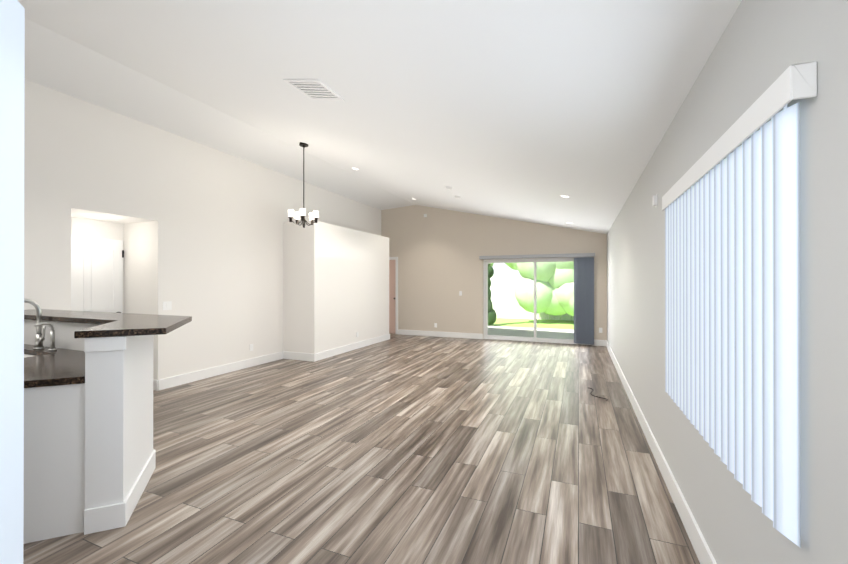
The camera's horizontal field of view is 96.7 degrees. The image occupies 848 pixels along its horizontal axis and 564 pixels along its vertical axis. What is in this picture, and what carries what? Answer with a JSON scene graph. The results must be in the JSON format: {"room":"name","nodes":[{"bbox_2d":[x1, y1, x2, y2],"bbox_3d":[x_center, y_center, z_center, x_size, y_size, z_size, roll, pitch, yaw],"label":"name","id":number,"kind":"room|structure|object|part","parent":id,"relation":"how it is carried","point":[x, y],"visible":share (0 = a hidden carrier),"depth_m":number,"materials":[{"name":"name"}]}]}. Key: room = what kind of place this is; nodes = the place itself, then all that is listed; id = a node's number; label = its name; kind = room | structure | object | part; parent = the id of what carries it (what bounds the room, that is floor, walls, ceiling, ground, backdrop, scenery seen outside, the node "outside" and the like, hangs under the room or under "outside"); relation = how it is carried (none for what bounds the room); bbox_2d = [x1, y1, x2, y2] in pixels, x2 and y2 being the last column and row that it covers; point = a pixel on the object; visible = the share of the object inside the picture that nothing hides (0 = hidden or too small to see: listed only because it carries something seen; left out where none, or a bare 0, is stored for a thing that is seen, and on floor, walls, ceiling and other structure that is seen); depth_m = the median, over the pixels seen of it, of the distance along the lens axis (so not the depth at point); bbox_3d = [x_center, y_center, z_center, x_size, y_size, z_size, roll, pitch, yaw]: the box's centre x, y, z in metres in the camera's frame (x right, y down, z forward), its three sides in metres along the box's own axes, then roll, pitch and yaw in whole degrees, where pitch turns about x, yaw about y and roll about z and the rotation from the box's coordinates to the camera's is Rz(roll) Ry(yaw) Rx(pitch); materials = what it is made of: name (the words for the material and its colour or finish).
{"room":"empty living room","nodes":[
{"label":"empty living room","id":0,"kind":"room"},
{"bbox_2d":[0,0,24,563],"bbox_3d":[-0.941,0.144,-0.382,0.150,2.600,4.200,0,0,-23],"label":"wall","id":1,"kind":"structure","parent":0,"point":[12,49],"depth_m":1.51,"materials":[{"name":"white paint"}]},
{"bbox_2d":[24,79,380,379],"bbox_3d":[-3.930,-0.312,5.363,0.890,3.536,12.100,0,0,22],"label":"wall","id":2,"kind":"structure","parent":0,"point":[196,227],"depth_m":5.26,"materials":[{"name":"white paint"}]},
{"bbox_2d":[71,236,123,312],"bbox_3d":[-4.381,0.432,4.914,0.088,2.034,0.830,0,0,22],"label":"door","id":3,"kind":"structure","parent":2,"relation":"in","point":[96,274],"depth_m":5.00,"materials":[{"name":"white wood"}]},
{"bbox_2d":[153,379,156,390],"bbox_3d":[-3.912,1.386,5.192,0.690,0.140,0.016,0,0,22],"label":"baseboard","id":4,"kind":"structure","parent":2,"relation":"attached to","point":[154,381],"depth_m":5.06,"materials":[{"name":"white wood"}]},
{"bbox_2d":[163,301,171,309],"bbox_3d":[-3.522,0.326,5.172,0.010,0.118,0.120,0,0,22],"label":"light switch","id":5,"kind":"object","parent":2,"relation":"attached to","point":[167,305],"visible":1,"depth_m":5.17,"materials":[{"name":"white plastic"}]},
{"bbox_2d":[157,351,284,390],"bbox_3d":[-3.127,1.388,6.123,0.016,0.140,2.336,0,0,22],"label":"baseboard","id":6,"kind":"structure","parent":2,"relation":"attached to","point":[165,383],"depth_m":5.84,"materials":[{"name":"white wood"}]},
{"bbox_2d":[283,220,388,353],"bbox_3d":[-1.791,0.163,8.440,0.730,2.600,2.960,0,0,22],"label":"wall","id":7,"kind":"structure","parent":0,"point":[335,286],"depth_m":7.41,"materials":[{"name":"white paint"}]},
{"bbox_2d":[285,351,312,360],"bbox_3d":[-2.337,1.390,7.053,0.690,0.140,0.016,0,0,22],"label":"baseboard","id":8,"kind":"structure","parent":7,"relation":"attached to","point":[288,355],"depth_m":7.04,"materials":[{"name":"white wood"}]},
{"bbox_2d":[313,334,389,360],"bbox_3d":[-1.446,1.393,8.295,0.016,0.140,2.992,0,0,22],"label":"baseboard","id":9,"kind":"structure","parent":7,"relation":"attached to","point":[332,352],"depth_m":7.93,"materials":[{"name":"white wood"}]},
{"bbox_2d":[23,333,699,563],"bbox_3d":[-1.709,1.505,4.555,8.210,0.100,12.300,0,0,22],"label":"floor","id":10,"kind":"structure","parent":0,"point":[403,449],"depth_m":2.93,"materials":[{"name":"brown wood"}]},
{"bbox_2d":[23,331,155,543],"bbox_3d":[-3.046,0.886,2.742,2.705,1.130,1.072,0,0,22],"label":"base cabinet","id":11,"kind":"object","parent":10,"relation":"on","point":[89,459],"depth_m":2.19,"materials":[{"name":"white wood"}]},
{"bbox_2d":[24,307,191,342],"bbox_3d":[-2.852,0.301,2.986,2.880,0.040,0.915,0,0,22],"label":"countertop","id":12,"kind":"structure","parent":11,"relation":"on","point":[104,327],"depth_m":2.90,"materials":[{"name":"brown stone"}]},
{"bbox_2d":[24,299,56,350],"bbox_3d":[-3.099,0.339,2.961,0.260,0.416,0.258,0,0,22],"label":"faucet","id":13,"kind":"object","parent":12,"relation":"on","point":[39,336],"depth_m":3.06,"materials":[{"name":"silver metal"}]},
{"bbox_3d":[-2.954,0.887,2.937,2.726,1.128,0.673,0,0,22],"label":"bar trim","id":14,"kind":"part","parent":11,"relation":"part of","materials":[{"name":"white wood"}]},
{"bbox_2d":[18,0,741,233],"bbox_3d":[-1.709,-1.669,4.562,8.210,1.232,12.300,0,0,22],"label":"ceiling","id":15,"kind":"structure","parent":0,"point":[531,111],"depth_m":3.04,"materials":[{"name":"white paint"}]},
{"bbox_2d":[288,142,318,227],"bbox_3d":[-1.773,-1.431,5.600,0.437,1.258,0.422,0,0,22],"label":"chandelier","id":16,"kind":"object","parent":15,"relation":"hanging from","point":[314,216],"visible":1,"depth_m":5.57,"materials":[{"name":"brown metal"}]},
{"bbox_2d":[283,79,344,100],"bbox_3d":[-0.965,-1.696,3.337,0.374,0.093,0.380,0,0,22],"label":"ceiling vent","id":17,"kind":"object","parent":15,"relation":"in","point":[314,89],"visible":1,"depth_m":3.32,"materials":[{"name":"white plastic"}]},
{"bbox_2d":[381,205,606,339],"bbox_3d":[0.589,-0.353,10.155,8.210,3.640,0.200,0,0,22],"label":"wall","id":18,"kind":"structure","parent":0,"point":[437,252],"depth_m":9.94,"materials":[{"name":"beige paint"}]},
{"bbox_2d":[389,260,394,332],"bbox_3d":[-0.966,0.418,10.790,0.442,2.092,0.095,0,0,22],"label":"door","id":19,"kind":"structure","parent":18,"relation":"in","point":[391,296],"depth_m":10.77,"materials":[{"name":"beige wood"}]},
{"bbox_2d":[389,257,397,333],"bbox_3d":[-0.972,0.380,10.677,0.525,2.175,0.018,0,0,22],"label":"trim","id":20,"kind":"structure","parent":18,"relation":"attached to","point":[396,292],"depth_m":10.59,"materials":[{"name":"white wood"}]},
{"bbox_2d":[398,329,482,338],"bbox_3d":[0.395,1.397,10.114,2.400,0.140,0.016,0,0,22],"label":"baseboard","id":21,"kind":"structure","parent":18,"relation":"attached to","point":[403,332],"depth_m":10.10,"materials":[{"name":"white wood"}]},
{"bbox_2d":[479,253,594,258],"bbox_3d":[2.669,-0.621,9.126,2.680,0.080,0.124,0,0,22],"label":"valance","id":22,"kind":"object","parent":18,"relation":"attached to","point":[540,256],"visible":1,"depth_m":9.01,"materials":[{"name":"grey"}]},
{"bbox_2d":[574,257,593,343],"bbox_3d":[3.686,0.428,8.693,0.430,1.990,0.076,0,0,22],"label":"vane","id":23,"kind":"object","parent":22,"relation":"hanging from","point":[583,300],"visible":1,"depth_m":8.66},
{"bbox_2d":[483,257,591,344],"bbox_3d":[2.730,0.441,9.272,2.554,2.047,0.105,0,0,22],"label":"sliding glass door","id":24,"kind":"structure","parent":18,"relation":"in","point":[486,305],"depth_m":9.35,"materials":[{"name":"clear glass"}]},
{"bbox_2d":[593,340,604,345],"bbox_3d":[4.008,1.393,8.631,0.290,0.140,0.016,0,0,22],"label":"baseboard","id":25,"kind":"structure","parent":18,"relation":"attached to","point":[596,342],"depth_m":8.62,"materials":[{"name":"white wood"}]},
{"bbox_2d":[607,0,847,563],"bbox_3d":[1.996,0.121,3.036,0.200,2.660,12.300,0,0,22],"label":"wall","id":26,"kind":"structure","parent":0,"point":[761,47],"depth_m":1.29,"materials":[{"name":"grey paint"}]},
{"bbox_2d":[653,194,656,206],"bbox_3d":[1.899,-0.668,3.099,0.026,0.100,0.070,0,0,22],"label":"sensor","id":27,"kind":"object","parent":26,"relation":"attached to","point":[655,200],"visible":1,"depth_m":3.08,"materials":[{"name":"white plastic"}]},
{"bbox_2d":[605,341,716,563],"bbox_3d":[2.010,1.382,3.352,0.016,0.140,11.300,0,0,22],"label":"baseboard","id":28,"kind":"structure","parent":26,"relation":"attached to","point":[698,542],"depth_m":2.52,"materials":[{"name":"white wood"}]},
{"bbox_2d":[662,61,816,547],"bbox_3d":[1.352,0.077,1.811,0.057,1.343,1.720,0,0,22],"label":"vertical blinds","id":29,"kind":"object","parent":26,"relation":"attached to","point":[732,310],"visible":1,"depth_m":1.34,"materials":[{"name":"white plastic"}]},
{"label":"outside","id":30,"kind":"structure","parent":0,"visible":0},
{"bbox_2d":[488,291,573,329],"bbox_3d":[8.723,1.702,20.756,90.000,0.215,95.000,0,0,22],"label":"lawn","id":31,"kind":"structure","parent":30,"point":[528,324],"depth_m":14.36,"materials":[{"name":"green plant"}]},
{"bbox_2d":[488,263,496,325],"bbox_3d":[2.302,0.114,13.584,0.609,2.925,0.600,0,0,22],"label":"shrub","id":32,"kind":"object","parent":31,"relation":"on","point":[491,311],"depth_m":13.43,"materials":[{"name":"green plant"}]},
{"bbox_2d":[505,263,515,269],"bbox_3d":[6.466,-2.456,19.031,5.786,8.089,4.555,0,0,22],"label":"tree","id":33,"kind":"object","parent":31,"relation":"on","point":[511,266],"depth_m":19.14,"materials":[{"name":"green plant"}]},
{"bbox_2d":[488,326,573,339],"bbox_3d":[3.043,1.530,10.874,10.000,0.083,2.998,0,0,22],"label":"patio","id":34,"kind":"structure","parent":31,"relation":"on","point":[514,332],"depth_m":11.11,"materials":[{"name":"grey concrete"}]},
{"bbox_2d":[489,275,573,320],"bbox_3d":[4.182,0.631,16.283,27.000,1.903,0.070,0,0,22],"label":"fence","id":35,"kind":"object","parent":31,"relation":"on","point":[521,313],"depth_m":16.43,"materials":[{"name":"white plastic"}]},
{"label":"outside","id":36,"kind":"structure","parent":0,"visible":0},
{"bbox_2d":[512,262,573,315],"bbox_3d":[4.943,-0.474,14.378,3.361,3.577,2.113,0,0,22],"label":"bushes","id":37,"kind":"object","parent":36,"point":[526,272],"depth_m":13.84,"materials":[{"name":"green plant"}]}
]}

